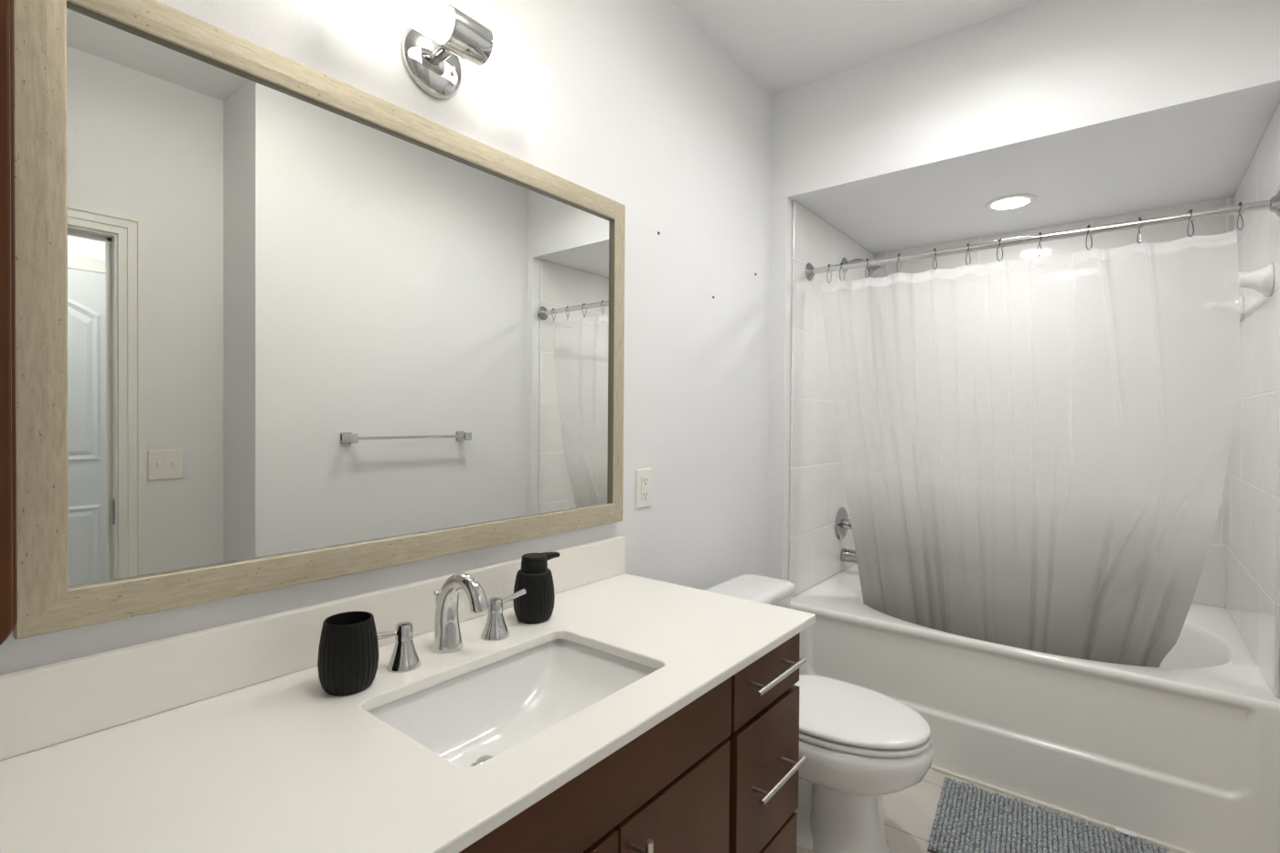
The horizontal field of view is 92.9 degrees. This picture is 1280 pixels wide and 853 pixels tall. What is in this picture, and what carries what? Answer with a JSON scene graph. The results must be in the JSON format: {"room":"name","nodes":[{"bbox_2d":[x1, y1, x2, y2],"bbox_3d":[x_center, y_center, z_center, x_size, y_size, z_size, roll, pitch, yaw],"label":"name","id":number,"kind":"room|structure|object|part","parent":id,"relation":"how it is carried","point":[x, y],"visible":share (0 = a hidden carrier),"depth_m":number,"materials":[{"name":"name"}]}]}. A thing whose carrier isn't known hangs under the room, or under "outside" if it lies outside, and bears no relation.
{"room":"bathroom","nodes":[
{"label":"bathroom","id":0,"kind":"room"},
{"bbox_2d":[0,0,772,675],"bbox_3d":[-0.478,-0.076,1.245,0.100,2.442,3.055,1,1,38],"label":"wall","id":1,"kind":"structure","parent":0,"point":[642,111],"depth_m":1.78,"materials":[{"name":"white paint"}]},
{"bbox_2d":[0,0,16,645],"bbox_3d":[-0.909,-0.274,0.517,0.124,1.052,0.520,1,1,38],"label":"upper cabinet","id":2,"kind":"object","parent":1,"relation":"attached to","point":[7,222],"visible":1,"depth_m":0.68,"materials":[{"name":"brown wood"}]},
{"bbox_2d":[0,535,625,760],"bbox_3d":[-0.564,0.361,1.049,0.019,0.102,1.657,1,1,38],"label":"backsplash","id":3,"kind":"structure","parent":1,"relation":"attached to","point":[41,707],"depth_m":0.92,"materials":[{"name":"white stone"}]},
{"bbox_2d":[12,0,625,639],"bbox_3d":[-0.417,-0.170,1.217,0.023,0.867,1.173,1,1,38],"label":"wall mirror","id":4,"kind":"object","parent":1,"relation":"attached to","point":[281,321],"visible":0.98,"depth_m":0.98,"materials":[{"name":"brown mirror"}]},
{"bbox_2d":[362,0,552,98],"bbox_3d":[-0.363,-0.730,1.179,0.143,0.136,0.419,1,1,38],"label":"vanity light","id":5,"kind":"object","parent":1,"relation":"attached to","point":[439,34],"visible":1,"depth_m":1.18,"materials":[{"name":"silver metal"}]},
{"bbox_3d":[-0.375,-0.737,1.188,0.058,0.028,0.022,1,1,38],"label":"arm","id":6,"kind":"part","parent":5,"relation":"part of","materials":[{"name":"silver metal"}]},
{"bbox_2d":[435,4,493,65],"bbox_3d":[-0.335,-0.742,1.157,0.071,0.071,0.086,1,1,38],"label":"socket","id":7,"kind":"object","parent":5,"relation":"attached to","point":[463,36],"depth_m":1.14,"materials":[{"name":"silver metal"}]},
{"bbox_2d":[635,468,651,508],"bbox_3d":[0.013,0.180,1.780,0.009,0.114,0.072,1,1,38],"label":"wall outlet","id":8,"kind":"object","parent":1,"relation":"attached to","point":[643,476],"visible":1,"depth_m":1.77,"materials":[{"name":"white plastic"}]},
{"bbox_2d":[640,476,649,500],"bbox_3d":[0.015,0.181,1.778,0.003,0.067,0.033,1,1,38],"label":"receptacle","id":9,"kind":"object","parent":8,"relation":"attached to","point":[645,480],"depth_m":1.78,"materials":[{"name":"white plastic"}]},
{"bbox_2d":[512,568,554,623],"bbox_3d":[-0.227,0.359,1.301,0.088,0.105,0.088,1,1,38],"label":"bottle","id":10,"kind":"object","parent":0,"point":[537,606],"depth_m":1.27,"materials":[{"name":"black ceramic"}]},
{"bbox_2d":[789,201,874,597],"bbox_3d":[0.902,-0.106,2.786,0.010,1.572,0.975,1,1,38],"label":"wall","id":11,"kind":"structure","parent":0,"point":[817,489],"depth_m":2.57,"materials":[{"name":"tile"}]},
{"bbox_2d":[834,507,852,540],"bbox_3d":[0.968,0.453,2.811,0.076,0.152,0.152,1,1,38],"label":"tub valve","id":12,"kind":"object","parent":11,"relation":"attached to","point":[842,524],"visible":0.83,"depth_m":2.80,"materials":[{"name":"silver metal"}]},
{"bbox_3d":[0.963,0.453,2.794,0.062,0.048,0.080,1,1,38],"label":"lever","id":13,"kind":"part","parent":12,"relation":"part of","materials":[{"name":"silver metal"}]},
{"bbox_2d":[840,547,857,563],"bbox_3d":[1.003,0.599,2.816,0.129,0.077,0.064,1,1,38],"label":"tub spout","id":14,"kind":"object","parent":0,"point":[847,555],"visible":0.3,"depth_m":2.82,"materials":[{"name":"silver metal"}]},
{"bbox_2d":[670,0,1041,95],"bbox_3d":[0.745,-1.325,0.265,3.000,0.100,3.055,1,1,38],"label":"ceiling","id":15,"kind":"structure","parent":0,"point":[784,45],"depth_m":1.98,"materials":[{"name":"white paint"}]},
{"bbox_2d":[842,257,883,277],"bbox_3d":[1.015,-0.722,2.766,0.174,0.117,0.074,1,1,38],"label":"shower","id":16,"kind":"object","parent":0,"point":[875,271],"visible":0.55,"depth_m":2.73,"materials":[{"name":"silver metal"}]},
{"bbox_3d":[0.997,-0.743,2.781,0.118,0.050,0.018,1,1,38],"label":"arm","id":17,"kind":"part","parent":16,"relation":"part of","materials":[{"name":"silver metal"}]},
{"bbox_2d":[796,768,1179,852],"bbox_3d":[1.036,1.203,0.767,3.100,0.080,4.180,1,1,38],"label":"floor","id":18,"kind":"structure","parent":0,"point":[909,814],"depth_m":1.80,"materials":[{"name":"tile"}]},
{"bbox_2d":[458,632,806,852],"bbox_3d":[-0.344,0.797,0.861,0.580,0.708,1.592,1,1,38],"label":"vanity cabinet","id":19,"kind":"object","parent":18,"relation":"on","point":[720,773],"visible":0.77,"depth_m":1.01,"materials":[{"name":"brown wood"}]},
{"bbox_2d":[0,573,815,852],"bbox_3d":[-0.348,0.425,0.879,0.570,0.019,1.658,1,1,38],"label":"countertop","id":20,"kind":"structure","parent":19,"relation":"on","point":[283,763],"depth_m":0.77,"materials":[{"name":"white stone"}]},
{"bbox_2d":[317,610,379,695],"bbox_3d":[-0.463,0.359,0.966,0.088,0.110,0.088,1,1,38],"label":"tumbler","id":21,"kind":"object","parent":20,"relation":"on","point":[347,661],"visible":1,"depth_m":0.93,"materials":[{"name":"black ceramic"}]},
{"bbox_2d":[376,572,526,672],"bbox_3d":[-0.330,0.340,1.118,0.306,0.147,0.130,0,1,-35],"label":"faucet","id":22,"kind":"object","parent":20,"relation":"on","point":[404,657],"visible":1,"depth_m":1.11,"materials":[{"name":"silver metal"}]},
{"bbox_3d":[-0.426,0.352,1.032,0.050,0.013,0.013,0,1,-37],"label":"lever","id":23,"kind":"part","parent":22,"relation":"part of","materials":[{"name":"silver metal"}]},
{"bbox_3d":[-0.406,0.376,1.048,0.055,0.074,0.055,1,1,38],"label":"handle","id":24,"kind":"part","parent":22,"relation":"part of","materials":[{"name":"silver metal"}]},
{"bbox_3d":[-0.384,0.361,1.151,0.014,0.103,0.014,1,1,38],"label":"lift rod","id":25,"kind":"part","parent":22,"relation":"part of","materials":[{"name":"silver metal"}]},
{"bbox_3d":[-0.330,0.340,1.110,0.127,0.147,0.055,1,1,38],"label":"spout","id":26,"kind":"part","parent":22,"relation":"part of","materials":[{"name":"silver metal"}]},
{"bbox_3d":[-0.285,0.375,1.196,0.055,0.074,0.055,1,1,38],"label":"handle","id":27,"kind":"part","parent":22,"relation":"part of","materials":[{"name":"silver metal"}]},
{"bbox_3d":[-0.261,0.344,1.222,0.013,0.025,0.073,1,1,42],"label":"lever","id":28,"kind":"part","parent":22,"relation":"part of","materials":[{"name":"silver metal"}]},
{"bbox_2d":[367,639,658,767],"bbox_3d":[-0.188,0.497,0.992,0.301,0.124,0.448,1,1,38],"label":"sink","id":29,"kind":"object","parent":20,"relation":"in","point":[470,719],"visible":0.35,"depth_m":1.11,"materials":[{"name":"white ceramic"}]},
{"bbox_2d":[512,552,559,623],"bbox_3d":[-0.226,0.342,1.302,0.088,0.140,0.091,1,1,11],"label":"soap dispenser","id":30,"kind":"object","parent":20,"relation":"on","point":[537,605],"visible":0.97,"depth_m":1.27,"materials":[{"name":"black ceramic"}]},
{"bbox_3d":[-0.134,0.803,0.740,0.019,0.473,0.307,1,1,38],"label":"door","id":31,"kind":"part","parent":19,"relation":"part of","materials":[{"name":"brown wood"}]},
{"bbox_3d":[0.001,0.644,0.859,0.041,0.130,0.011,1,1,38],"label":"handle","id":32,"kind":"part","parent":19,"relation":"part of","materials":[{"name":"silver metal"}]},
{"bbox_3d":[0.058,0.801,0.982,0.019,0.473,0.304,1,1,38],"label":"door","id":33,"kind":"part","parent":19,"relation":"part of","materials":[{"name":"brown wood"}]},
{"bbox_3d":[0.255,0.700,1.227,0.019,0.266,0.273,1,1,38],"label":"drawer","id":34,"kind":"part","parent":19,"relation":"part of","materials":[{"name":"brown wood"}]},
{"bbox_3d":[0.252,0.501,1.219,0.019,0.107,0.283,1,1,38],"label":"drawer","id":35,"kind":"part","parent":19,"relation":"part of","materials":[{"name":"brown wood"}]},
{"bbox_3d":[0.265,0.483,1.187,0.041,0.011,0.202,1,1,38],"label":"handle","id":36,"kind":"part","parent":19,"relation":"part of","materials":[{"name":"silver metal"}]},
{"bbox_3d":[0.251,0.939,1.227,0.019,0.194,0.267,1,1,38],"label":"drawer","id":37,"kind":"part","parent":19,"relation":"part of","materials":[{"name":"brown wood"}]},
{"bbox_3d":[0.270,0.690,1.198,0.041,0.011,0.190,1,1,38],"label":"handle","id":38,"kind":"part","parent":19,"relation":"part of","materials":[{"name":"silver metal"}]},
{"bbox_2d":[703,574,933,852],"bbox_3d":[0.481,0.828,1.746,0.659,0.637,0.452,1,1,38],"label":"toilet","id":39,"kind":"object","parent":18,"relation":"on","point":[860,745],"visible":0.56,"depth_m":1.59,"materials":[{"name":"white ceramic"}]},
{"bbox_3d":[0.304,0.525,1.885,0.200,0.036,0.452,1,1,38],"label":"tank lid","id":40,"kind":"part","parent":39,"relation":"part of","materials":[{"name":"white ceramic"}]},
{"bbox_3d":[0.302,0.675,1.887,0.182,0.263,0.428,1,1,38],"label":"tank","id":41,"kind":"part","parent":39,"relation":"part of","materials":[{"name":"white ceramic"}]},
{"bbox_3d":[0.565,0.782,1.679,0.434,0.018,0.356,1,1,38],"label":"lid","id":42,"kind":"part","parent":39,"relation":"part of","materials":[{"name":"white plastic"}]},
{"bbox_3d":[0.507,0.979,1.726,0.591,0.336,0.376,1,1,38],"label":"bowl","id":43,"kind":"part","parent":39,"relation":"part of","materials":[{"name":"white ceramic"}]},
{"bbox_3d":[0.565,0.803,1.679,0.437,0.014,0.360,1,1,38],"label":"seat","id":44,"kind":"part","parent":39,"relation":"part of","materials":[{"name":"white plastic"}]},
{"bbox_2d":[927,777,1169,852],"bbox_3d":[1.104,1.140,1.649,0.583,0.025,0.409,1,1,38],"label":"bath mat","id":45,"kind":"object","parent":18,"relation":"on","point":[968,819],"visible":1,"depth_m":1.71,"materials":[{"name":"grey fabric"}]},
{"bbox_2d":[767,0,1279,702],"bbox_3d":[1.437,-0.075,2.393,1.668,2.442,1.125,1,1,38],"label":"wall","id":46,"kind":"structure","parent":0,"point":[1088,109],"depth_m":2.01,"materials":[{"name":"white paint"}]},
{"bbox_2d":[984,193,1036,211],"bbox_3d":[1.457,-0.879,2.394,0.176,0.008,0.176,1,1,38],"label":"recessed light","id":47,"kind":"object","parent":46,"relation":"in","point":[1009,202],"visible":1,"depth_m":2.38,"materials":[{"name":"white paint"}]},
{"bbox_2d":[789,563,1279,852],"bbox_3d":[1.406,0.918,2.358,1.358,0.456,1.024,1,1,38],"label":"bathtub","id":48,"kind":"object","parent":46,"relation":"attached to","point":[1184,752],"visible":0.82,"depth_m":1.81,"materials":[{"name":"white ceramic"}]},
{"bbox_2d":[805,189,1279,280],"bbox_3d":[1.180,-0.609,2.041,1.353,0.114,0.074,1,1,44],"label":"curtain rod","id":49,"kind":"object","parent":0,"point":[1273,205],"visible":1,"depth_m":1.88,"materials":[{"name":"silver metal"}]},
{"bbox_2d":[826,264,831,283],"bbox_3d":[0.762,-0.615,2.446,0.034,0.077,0.010,0,1,-44],"label":"curtain hook","id":50,"kind":"object","parent":49,"relation":"hanging from","point":[828,265],"visible":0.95,"depth_m":2.44,"materials":[{"name":"silver metal"}]},
{"bbox_2d":[821,229,1239,667],"bbox_3d":[1.212,0.126,2.104,1.216,1.403,0.162,1,1,43],"label":"shower curtain","id":51,"kind":"object","parent":50,"relation":"hanging from","point":[1035,451],"visible":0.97,"depth_m":1.98,"materials":[{"name":"plastic"}]},
{"bbox_2d":[839,262,844,280],"bbox_3d":[0.801,-0.613,2.408,0.034,0.077,0.010,0,1,-38],"label":"curtain hook","id":52,"kind":"object","parent":49,"relation":"hanging from","point":[841,262],"visible":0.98,"depth_m":2.40,"materials":[{"name":"grey metal"}]},
{"bbox_2d":[896,253,902,272],"bbox_3d":[0.962,-0.603,2.252,0.035,0.077,0.010,0,1,-34],"label":"curtain hook","id":53,"kind":"object","parent":49,"relation":"hanging from","point":[899,254],"visible":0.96,"depth_m":2.25,"materials":[{"name":"grey metal"}]},
{"bbox_2d":[932,247,937,269],"bbox_3d":[1.051,-0.598,2.166,0.010,0.077,0.034,1,1,37],"label":"curtain hook","id":54,"kind":"object","parent":49,"relation":"hanging from","point":[934,249],"visible":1,"depth_m":2.16,"materials":[{"name":"grey metal"}]},
{"bbox_2d":[965,243,970,265],"bbox_3d":[1.129,-0.593,2.091,0.010,0.077,0.035,1,1,44],"label":"curtain hook","id":55,"kind":"object","parent":49,"relation":"hanging from","point":[967,244],"visible":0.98,"depth_m":2.09,"materials":[{"name":"grey metal"}]},
{"bbox_2d":[996,238,1002,261],"bbox_3d":[1.198,-0.589,2.024,0.034,0.077,0.010,0,1,-34],"label":"curtain hook","id":56,"kind":"object","parent":49,"relation":"hanging from","point":[998,240],"visible":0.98,"depth_m":2.02,"materials":[{"name":"grey metal"}]},
{"bbox_2d":[1037,232,1042,255],"bbox_3d":[1.280,-0.584,1.945,0.010,0.077,0.035,1,1,38],"label":"curtain hook","id":57,"kind":"object","parent":49,"relation":"hanging from","point":[1040,233],"visible":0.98,"depth_m":1.94,"materials":[{"name":"grey metal"}]},
{"bbox_2d":[1085,224,1092,249],"bbox_3d":[1.371,-0.578,1.857,0.034,0.077,0.010,0,1,-33],"label":"curtain hook","id":58,"kind":"object","parent":49,"relation":"hanging from","point":[1088,226],"visible":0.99,"depth_m":1.85,"materials":[{"name":"grey metal"}]},
{"bbox_2d":[1186,209,1194,236],"bbox_3d":[1.537,-0.568,1.696,0.034,0.077,0.010,0,1,-34],"label":"curtain hook","id":59,"kind":"object","parent":49,"relation":"hanging from","point":[1189,210],"visible":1,"depth_m":1.69,"materials":[{"name":"grey metal"}]},
{"bbox_2d":[1237,202,1243,230],"bbox_3d":[1.608,-0.564,1.628,0.034,0.077,0.010,0,1,-35],"label":"curtain hook","id":60,"kind":"object","parent":49,"relation":"hanging from","point":[1239,203],"visible":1,"depth_m":1.62,"materials":[{"name":"grey metal"}]},
{"bbox_2d":[874,196,1233,607],"bbox_3d":[1.763,0.129,2.789,1.360,2.030,0.100,1,1,38],"label":"wall","id":61,"kind":"structure","parent":0,"point":[1210,588],"depth_m":2.53,"materials":[{"name":"tile"}]},
{"bbox_2d":[929,765,1194,852],"bbox_3d":[1.061,1.144,1.974,1.395,0.010,0.014,1,1,38],"label":"trim","id":62,"kind":"structure","parent":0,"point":[954,774],"depth_m":1.83,"materials":[{"name":"beige"}]},
{"bbox_2d":[1136,216,1141,243],"bbox_3d":[1.457,-0.573,1.774,0.010,0.077,0.035,1,1,41],"label":"curtain hook","id":63,"kind":"object","parent":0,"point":[1139,218],"visible":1,"depth_m":1.77,"materials":[{"name":"grey metal"}]},
{"bbox_2d":[1225,102,1279,696],"bbox_3d":[1.958,-0.088,1.946,0.010,1.572,0.975,1,1,38],"label":"wall","id":64,"kind":"structure","parent":0,"point":[1253,540],"depth_m":1.83,"materials":[{"name":"tile"}]},
{"bbox_2d":[1238,263,1274,321],"bbox_3d":[1.888,-0.410,1.933,0.093,0.090,0.644,1,1,38],"label":"towel bar","id":65,"kind":"object","parent":64,"relation":"attached to","point":[1261,280],"visible":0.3,"depth_m":1.69,"materials":[{"name":"white"}]},
{"bbox_3d":[2.056,-0.411,2.145,0.093,0.090,0.104,1,1,38],"label":"post","id":66,"kind":"part","parent":65,"relation":"part of","materials":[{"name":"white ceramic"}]},
{"bbox_3d":[1.720,-0.408,1.722,0.093,0.090,0.104,1,1,38],"label":"post","id":67,"kind":"part","parent":65,"relation":"part of","materials":[{"name":"white ceramic"}]}
]}

